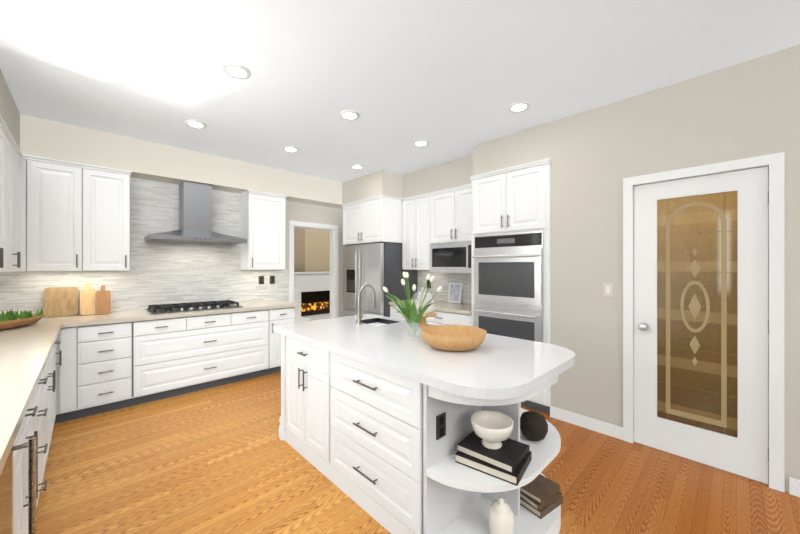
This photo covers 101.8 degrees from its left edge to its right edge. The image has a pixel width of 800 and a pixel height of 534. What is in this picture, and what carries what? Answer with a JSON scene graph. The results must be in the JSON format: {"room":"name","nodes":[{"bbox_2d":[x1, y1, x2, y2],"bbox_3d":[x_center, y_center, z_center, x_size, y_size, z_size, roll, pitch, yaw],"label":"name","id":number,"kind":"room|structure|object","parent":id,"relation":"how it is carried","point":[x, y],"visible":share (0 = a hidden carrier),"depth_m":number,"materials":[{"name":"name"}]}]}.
{"room":"kitchen","nodes":[
{"label":"kitchen","id":0,"kind":"room"},
{"bbox_2d":[0,44,799,492],"bbox_3d":[0.075,0.020,3.687,7.010,2.800,11.440,0,0,-44],"label":"wall","id":1,"kind":"structure","parent":0,"point":[742,110],"depth_m":2.98,"materials":[{"name":"paint"}]},
{"bbox_2d":[0,119,7,271],"bbox_3d":[-2.748,-0.482,1.989,0.330,1.045,0.780,0,0,-44],"label":"upper cabinet","id":2,"kind":"object","parent":1,"relation":"attached to","point":[3,130],"depth_m":2.35,"materials":[{"name":"white wood"}]},
{"bbox_2d":[8,130,27,271],"bbox_3d":[-3.277,-0.482,2.562,0.365,1.045,0.780,0,0,-44],"label":"upper cabinet","id":3,"kind":"object","parent":1,"relation":"attached to","point":[17,161],"depth_m":2.80,"materials":[{"name":"white wood"}]},
{"bbox_2d":[28,155,131,270],"bbox_3d":[-3.263,-0.482,3.314,0.770,1.045,0.320,0,0,-44],"label":"upper cabinet","id":4,"kind":"object","parent":1,"relation":"attached to","point":[58,215],"depth_m":3.18,"materials":[{"name":"white wood"}]},
{"bbox_2d":[144,181,246,244],"bbox_3d":[-2.465,-0.659,3.963,0.980,0.717,0.493,0,0,-44],"label":"range hood","id":5,"kind":"object","parent":1,"relation":"attached to","point":[195,212],"visible":1,"depth_m":3.93,"materials":[{"name":"silver metal"}]},
{"bbox_2d":[259,276,263,283],"bbox_3d":[-2.018,0.190,4.734,0.075,0.120,0.007,0,0,-44],"label":"electrical outlet","id":6,"kind":"object","parent":1,"relation":"attached to","point":[261,279],"depth_m":4.73,"materials":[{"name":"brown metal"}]},
{"bbox_2d":[240,191,286,269],"bbox_3d":[-1.932,-0.482,4.599,0.510,1.045,0.320,0,0,-44],"label":"upper cabinet","id":7,"kind":"object","parent":1,"relation":"attached to","point":[262,214],"depth_m":4.45,"materials":[{"name":"white wood"}]},
{"bbox_2d":[270,276,274,283],"bbox_3d":[-1.903,0.190,4.845,0.075,0.120,0.007,0,0,-44],"label":"electrical outlet","id":8,"kind":"object","parent":1,"relation":"attached to","point":[272,278],"depth_m":4.84,"materials":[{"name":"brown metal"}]},
{"bbox_2d":[342,195,402,245],"bbox_3d":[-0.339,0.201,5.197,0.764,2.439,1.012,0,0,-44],"label":"upper cabinet","id":9,"kind":"object","parent":1,"relation":"attached to","point":[375,219],"visible":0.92,"depth_m":4.82,"materials":[{"name":"white wood"}]},
{"bbox_2d":[402,193,429,269],"bbox_3d":[0.343,-0.482,4.785,0.340,1.045,0.548,0,0,-44],"label":"upper cabinet","id":10,"kind":"object","parent":1,"relation":"attached to","point":[415,209],"depth_m":4.65,"materials":[{"name":"white wood"}]},
{"bbox_2d":[430,184,470,243],"bbox_3d":[0.824,-0.662,4.286,0.340,0.685,0.838,0,0,-44],"label":"upper cabinet","id":11,"kind":"object","parent":1,"relation":"attached to","point":[440,216],"depth_m":4.20,"materials":[{"name":"white wood"}]},
{"bbox_2d":[429,241,470,272],"bbox_3d":[0.799,-0.121,4.262,0.409,0.393,0.834,0,0,-44],"label":"microwave","id":12,"kind":"object","parent":11,"relation":"in","point":[452,257],"visible":0.54,"depth_m":4.18,"materials":[{"name":"silver metal"}]},
{"bbox_2d":[289,152,799,496],"bbox_3d":[0.075,0.347,3.687,4.730,2.145,12.204,0,0,-34],"label":"door trim","id":13,"kind":"structure","parent":1,"relation":"attached to","point":[775,163],"depth_m":2.20,"materials":[{"name":"white wood"}]},
{"bbox_2d":[603,283,612,296],"bbox_3d":[1.759,0.193,2.747,0.009,0.115,0.072,0,0,-44],"label":"light switch","id":14,"kind":"object","parent":1,"relation":"attached to","point":[607,289],"visible":1,"depth_m":2.74,"materials":[{"name":"beige plastic"}]},
{"bbox_2d":[634,166,768,483],"bbox_3d":[2.137,0.380,2.358,0.113,2.069,0.731,0,0,-44],"label":"pantry door","id":15,"kind":"structure","parent":1,"relation":"in","point":[701,326],"depth_m":2.34,"materials":[{"name":"white wood"}]},
{"bbox_2d":[0,0,799,182],"bbox_3d":[-0.033,-1.405,3.583,7.470,0.050,12.200,0,0,-44],"label":"ceiling","id":16,"kind":"structure","parent":0,"point":[450,80],"depth_m":2.21,"materials":[{"name":"white paint"}]},
{"bbox_2d":[184,119,206,128],"bbox_3d":[-1.968,-1.374,3.132,0.184,0.012,0.184,0,0,-44],"label":"recessed light","id":17,"kind":"object","parent":16,"relation":"in","point":[196,123],"visible":1,"depth_m":3.12,"materials":[{"name":"white"}]},
{"bbox_2d":[222,62,250,78],"bbox_3d":[-1.148,-1.374,2.283,0.184,0.012,0.184,0,0,-44],"label":"recessed light","id":18,"kind":"object","parent":16,"relation":"in","point":[237,71],"visible":1,"depth_m":2.28,"materials":[{"name":"white"}]},
{"bbox_2d":[282,146,298,152],"bbox_3d":[-1.277,-1.374,3.799,0.184,0.012,0.184,0,0,-44],"label":"recessed light","id":19,"kind":"object","parent":16,"relation":"in","point":[291,149],"visible":0.98,"depth_m":3.78,"materials":[{"name":"white"}]},
{"bbox_2d":[339,110,359,120],"bbox_3d":[-0.458,-1.374,2.950,0.184,0.012,0.184,0,0,-44],"label":"recessed light","id":20,"kind":"object","parent":16,"relation":"in","point":[351,114],"visible":0.98,"depth_m":2.94,"materials":[{"name":"white"}]},
{"bbox_2d":[351,164,363,168],"bbox_3d":[-0.587,-1.374,4.466,0.184,0.012,0.184,0,0,-44],"label":"recessed light","id":21,"kind":"object","parent":16,"relation":"in","point":[356,166],"visible":0.96,"depth_m":4.45,"materials":[{"name":"white"}]},
{"bbox_2d":[413,140,428,146],"bbox_3d":[0.233,-1.374,3.617,0.184,0.012,0.184,0,0,-44],"label":"recessed light","id":22,"kind":"object","parent":16,"relation":"in","point":[420,143],"visible":1,"depth_m":3.62,"materials":[{"name":"white"}]},
{"bbox_2d":[508,101,529,112],"bbox_3d":[1.025,-1.374,2.797,0.184,0.012,0.184,0,0,-44],"label":"recessed light","id":23,"kind":"object","parent":16,"relation":"in","point":[521,106],"visible":1,"depth_m":2.79,"materials":[{"name":"white"}]},
{"bbox_2d":[36,372,799,533],"bbox_3d":[-0.033,1.445,3.583,7.470,0.050,12.200,0,0,-44],"label":"floor","id":24,"kind":"structure","parent":0,"point":[223,459],"depth_m":2.13,"materials":[{"name":"brown wood"}]},
{"bbox_2d":[0,429,19,533],"bbox_3d":[-1.397,0.980,0.759,0.581,0.880,0.606,0,0,-44],"label":"base cabinet","id":25,"kind":"object","parent":24,"relation":"on","point":[10,475],"depth_m":1.13,"materials":[{"name":"white wood"}]},
{"bbox_2d":[20,380,39,533],"bbox_3d":[-1.816,0.980,1.193,0.581,0.880,0.601,0,0,-44],"label":"base cabinet","id":26,"kind":"object","parent":24,"relation":"on","point":[30,426],"depth_m":1.37,"materials":[{"name":"white wood"}]},
{"bbox_2d":[40,361,47,490],"bbox_3d":[-2.181,0.980,1.571,0.581,0.880,0.450,0,0,-44],"label":"base cabinet","id":27,"kind":"object","parent":24,"relation":"on","point":[44,377],"depth_m":1.97,"materials":[{"name":"white wood"}]},
{"bbox_2d":[48,341,55,452],"bbox_3d":[-2.632,0.980,2.039,0.581,0.880,0.850,0,0,-44],"label":"base cabinet","id":28,"kind":"object","parent":24,"relation":"on","point":[52,358],"depth_m":2.47,"materials":[{"name":"white wood"}]},
{"bbox_2d":[56,332,59,422],"bbox_3d":[-3.101,0.980,2.524,0.581,0.880,0.500,0,0,-44],"label":"base cabinet","id":29,"kind":"object","parent":24,"relation":"on","point":[58,338],"depth_m":2.91,"materials":[{"name":"white wood"}]},
{"bbox_2d":[60,321,135,421],"bbox_3d":[-3.061,0.980,3.260,0.545,0.880,0.693,0,0,-44],"label":"base cabinet","id":30,"kind":"object","parent":24,"relation":"on","point":[89,370],"depth_m":3.08,"materials":[{"name":"white wood"}]},
{"bbox_2d":[0,316,63,474],"bbox_3d":[-1.449,0.520,0.832,0.608,0.040,6.410,0,0,-44],"label":"countertop","id":31,"kind":"structure","parent":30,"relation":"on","point":[25,351],"depth_m":1.62,"materials":[{"name":"beige stone"}]},
{"bbox_2d":[0,308,44,329],"bbox_3d":[-3.235,0.420,2.673,0.416,0.157,0.568,0,0,-44],"label":"dough bowl","id":32,"kind":"object","parent":31,"relation":"on","point":[10,319],"visible":1,"depth_m":2.69,"materials":[{"name":"brown wood"}]},
{"bbox_2d":[44,283,110,317],"bbox_3d":[-3.316,0.331,3.358,0.510,0.335,0.129,0,0,-32],"label":"cutting boards","id":33,"kind":"object","parent":31,"relation":"on","point":[60,301],"visible":0.96,"depth_m":3.34,"materials":[{"name":"brown wood"}]},
{"bbox_2d":[64,300,297,326],"bbox_3d":[-2.417,0.520,3.908,2.228,0.040,0.640,0,0,-44],"label":"countertop","id":34,"kind":"structure","parent":30,"relation":"on","point":[136,315],"depth_m":3.45,"materials":[{"name":"beige stone"}]},
{"bbox_2d":[146,300,242,313],"bbox_3d":[-2.460,0.471,3.915,0.900,0.056,0.510,0,0,-44],"label":"cooktop","id":35,"kind":"object","parent":34,"relation":"in","point":[181,307],"visible":1,"depth_m":3.81,"materials":[{"name":"silver metal"}]},
{"bbox_2d":[136,316,187,404],"bbox_3d":[-2.726,0.980,3.635,0.458,0.880,0.618,0,0,-44],"label":"base cabinet","id":36,"kind":"object","parent":24,"relation":"on","point":[161,344],"depth_m":3.42,"materials":[{"name":"white wood"}]},
{"bbox_2d":[188,312,231,392],"bbox_3d":[-2.398,0.980,3.952,0.454,0.880,0.618,0,0,-44],"label":"base cabinet","id":37,"kind":"object","parent":24,"relation":"on","point":[209,336],"depth_m":3.74,"materials":[{"name":"white wood"}]},
{"bbox_2d":[232,309,271,382],"bbox_3d":[-2.072,0.980,4.268,0.455,0.880,0.618,0,0,-44],"label":"base cabinet","id":38,"kind":"object","parent":24,"relation":"on","point":[251,330],"depth_m":4.06,"materials":[{"name":"white wood"}]},
{"bbox_2d":[272,307,294,373],"bbox_3d":[-1.779,0.980,4.550,0.358,0.880,0.618,0,0,-44],"label":"base cabinet","id":39,"kind":"object","parent":24,"relation":"on","point":[280,316],"depth_m":4.30,"materials":[{"name":"white wood"}]},
{"bbox_2d":[294,287,310,322],"bbox_3d":[-1.905,0.895,5.744,0.480,1.050,0.490,0,0,-44],"label":"chair","id":40,"kind":"object","parent":24,"relation":"on","point":[298,318],"visible":0.15,"depth_m":5.99,"materials":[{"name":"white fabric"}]},
{"bbox_2d":[294,228,329,320],"bbox_3d":[-1.916,0.021,7.958,1.780,2.798,0.690,0,0,-44],"label":"fireplace","id":41,"kind":"object","parent":24,"relation":"on","point":[312,264],"visible":0.35,"depth_m":7.65,"materials":[{"name":"paint"}]},
{"bbox_2d":[342,243,416,316],"bbox_3d":[-0.350,0.537,5.170,0.813,1.765,0.955,0,0,-44],"label":"refrigerator","id":42,"kind":"object","parent":24,"relation":"on","point":[377,267],"visible":0.6,"depth_m":4.83,"materials":[{"name":"grey metal"}]},
{"bbox_2d":[390,305,405,319],"bbox_3d":[0.225,0.981,4.732,0.598,0.880,0.460,0,0,-44],"label":"base cabinet","id":43,"kind":"object","parent":24,"relation":"on","point":[394,313],"depth_m":4.60,"materials":[{"name":"white"}]},
{"bbox_2d":[273,326,560,533],"bbox_3d":[0.028,0.980,2.314,1.005,0.880,1.981,0,0,-44],"label":"kitchen island","id":44,"kind":"object","parent":24,"relation":"on","point":[377,411],"depth_m":1.75,"materials":[{"name":"white wood"}]},
{"bbox_2d":[273,314,574,409],"bbox_3d":[0.016,0.555,2.337,1.030,0.120,2.100,0,0,-44],"label":"island countertop","id":45,"kind":"structure","parent":44,"relation":"on","point":[500,371],"depth_m":1.78,"materials":[{"name":"white stone"}]},
{"bbox_2d":[356,284,375,324],"bbox_3d":[-0.284,0.322,2.856,0.219,0.344,0.097,0,0,-44],"label":"faucet","id":46,"kind":"object","parent":45,"relation":"on","point":[359,317],"visible":1,"depth_m":2.81,"materials":[{"name":"silver metal"}]},
{"bbox_2d":[353,318,396,325],"bbox_3d":[-0.207,0.604,2.956,0.306,0.214,0.356,0,0,-44],"label":"sink","id":47,"kind":"object","parent":45,"relation":"in","point":[366,321],"depth_m":3.08,"materials":[{"name":"metal"}]},
{"bbox_2d":[383,272,449,336],"bbox_3d":[0.076,0.264,2.331,0.438,0.459,0.483,0,0,-44],"label":"vase","id":48,"kind":"object","parent":45,"relation":"on","point":[412,314],"visible":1,"depth_m":2.31,"materials":[{"name":"clear glass"}]},
{"bbox_2d":[411,287,436,327],"bbox_3d":[0.188,0.330,2.684,0.230,0.328,0.230,0,0,-44],"label":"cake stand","id":49,"kind":"object","parent":45,"relation":"on","point":[422,324],"visible":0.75,"depth_m":2.66,"materials":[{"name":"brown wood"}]},
{"bbox_2d":[421,325,486,350],"bbox_3d":[0.332,0.444,2.017,0.400,0.100,0.400,0,0,-44],"label":"bowl","id":50,"kind":"object","parent":45,"relation":"on","point":[454,337],"visible":1,"depth_m":1.92,"materials":[{"name":"brown wood"}]},
{"bbox_2d":[455,431,531,485],"bbox_3d":[0.464,0.921,1.610,0.301,0.076,0.245,0,0,36],"label":"books","id":51,"kind":"object","parent":44,"relation":"in","point":[509,461],"visible":0.9,"depth_m":1.54,"materials":[{"name":"black paper"}]},
{"bbox_2d":[471,410,513,449],"bbox_3d":[0.456,0.820,1.615,0.206,0.125,0.206,0,0,-44],"label":"footed bowl","id":52,"kind":"object","parent":51,"relation":"on","point":[493,429],"visible":0.98,"depth_m":1.60,"materials":[{"name":"white ceramic"}]},
{"bbox_2d":[488,497,513,533],"bbox_3d":[0.494,1.224,1.590,0.120,0.190,0.120,0,0,-44],"label":"ceramic jar","id":53,"kind":"object","parent":44,"relation":"in","point":[501,517],"visible":1,"depth_m":1.55,"materials":[{"name":"white ceramic"}]},
{"bbox_2d":[520,411,547,440],"bbox_3d":[0.746,0.888,1.819,0.150,0.142,0.150,0,0,-44],"label":"orb","id":54,"kind":"object","parent":44,"relation":"in","point":[533,425],"visible":0.98,"depth_m":1.77,"materials":[{"name":"black"}]},
{"bbox_2d":[520,474,562,518],"bbox_3d":[0.747,1.271,1.875,0.218,0.096,0.284,0,0,-33],"label":"books","id":55,"kind":"object","parent":44,"relation":"in","point":[541,496],"visible":0.69,"depth_m":1.78,"materials":[{"name":"brown paper"}]},
{"bbox_2d":[426,309,470,325],"bbox_3d":[0.706,0.981,4.234,0.598,0.880,0.926,0,0,-44],"label":"base cabinet","id":56,"kind":"object","parent":24,"relation":"on","point":[442,318],"depth_m":3.92,"materials":[{"name":"white wood"}]},
{"bbox_2d":[389,299,470,314],"bbox_3d":[0.536,0.520,4.389,0.610,0.040,1.386,0,0,-44],"label":"countertop","id":57,"kind":"structure","parent":56,"relation":"on","point":[463,308],"depth_m":4.14,"materials":[{"name":"beige stone"}]},
{"bbox_2d":[447,282,462,302],"bbox_3d":[0.770,0.359,4.539,0.069,0.279,0.220,0,0,-44],"label":"print","id":58,"kind":"object","parent":57,"relation":"on","point":[455,293],"visible":0.96,"depth_m":4.52,"materials":[{"name":"white"}]},
{"bbox_2d":[470,158,551,413],"bbox_3d":[1.293,0.201,3.549,0.705,2.439,0.870,0,0,-44],"label":"tall cabinet","id":59,"kind":"object","parent":24,"relation":"on","point":[510,251],"visible":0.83,"depth_m":3.29,"materials":[{"name":"white wood"}]}
]}

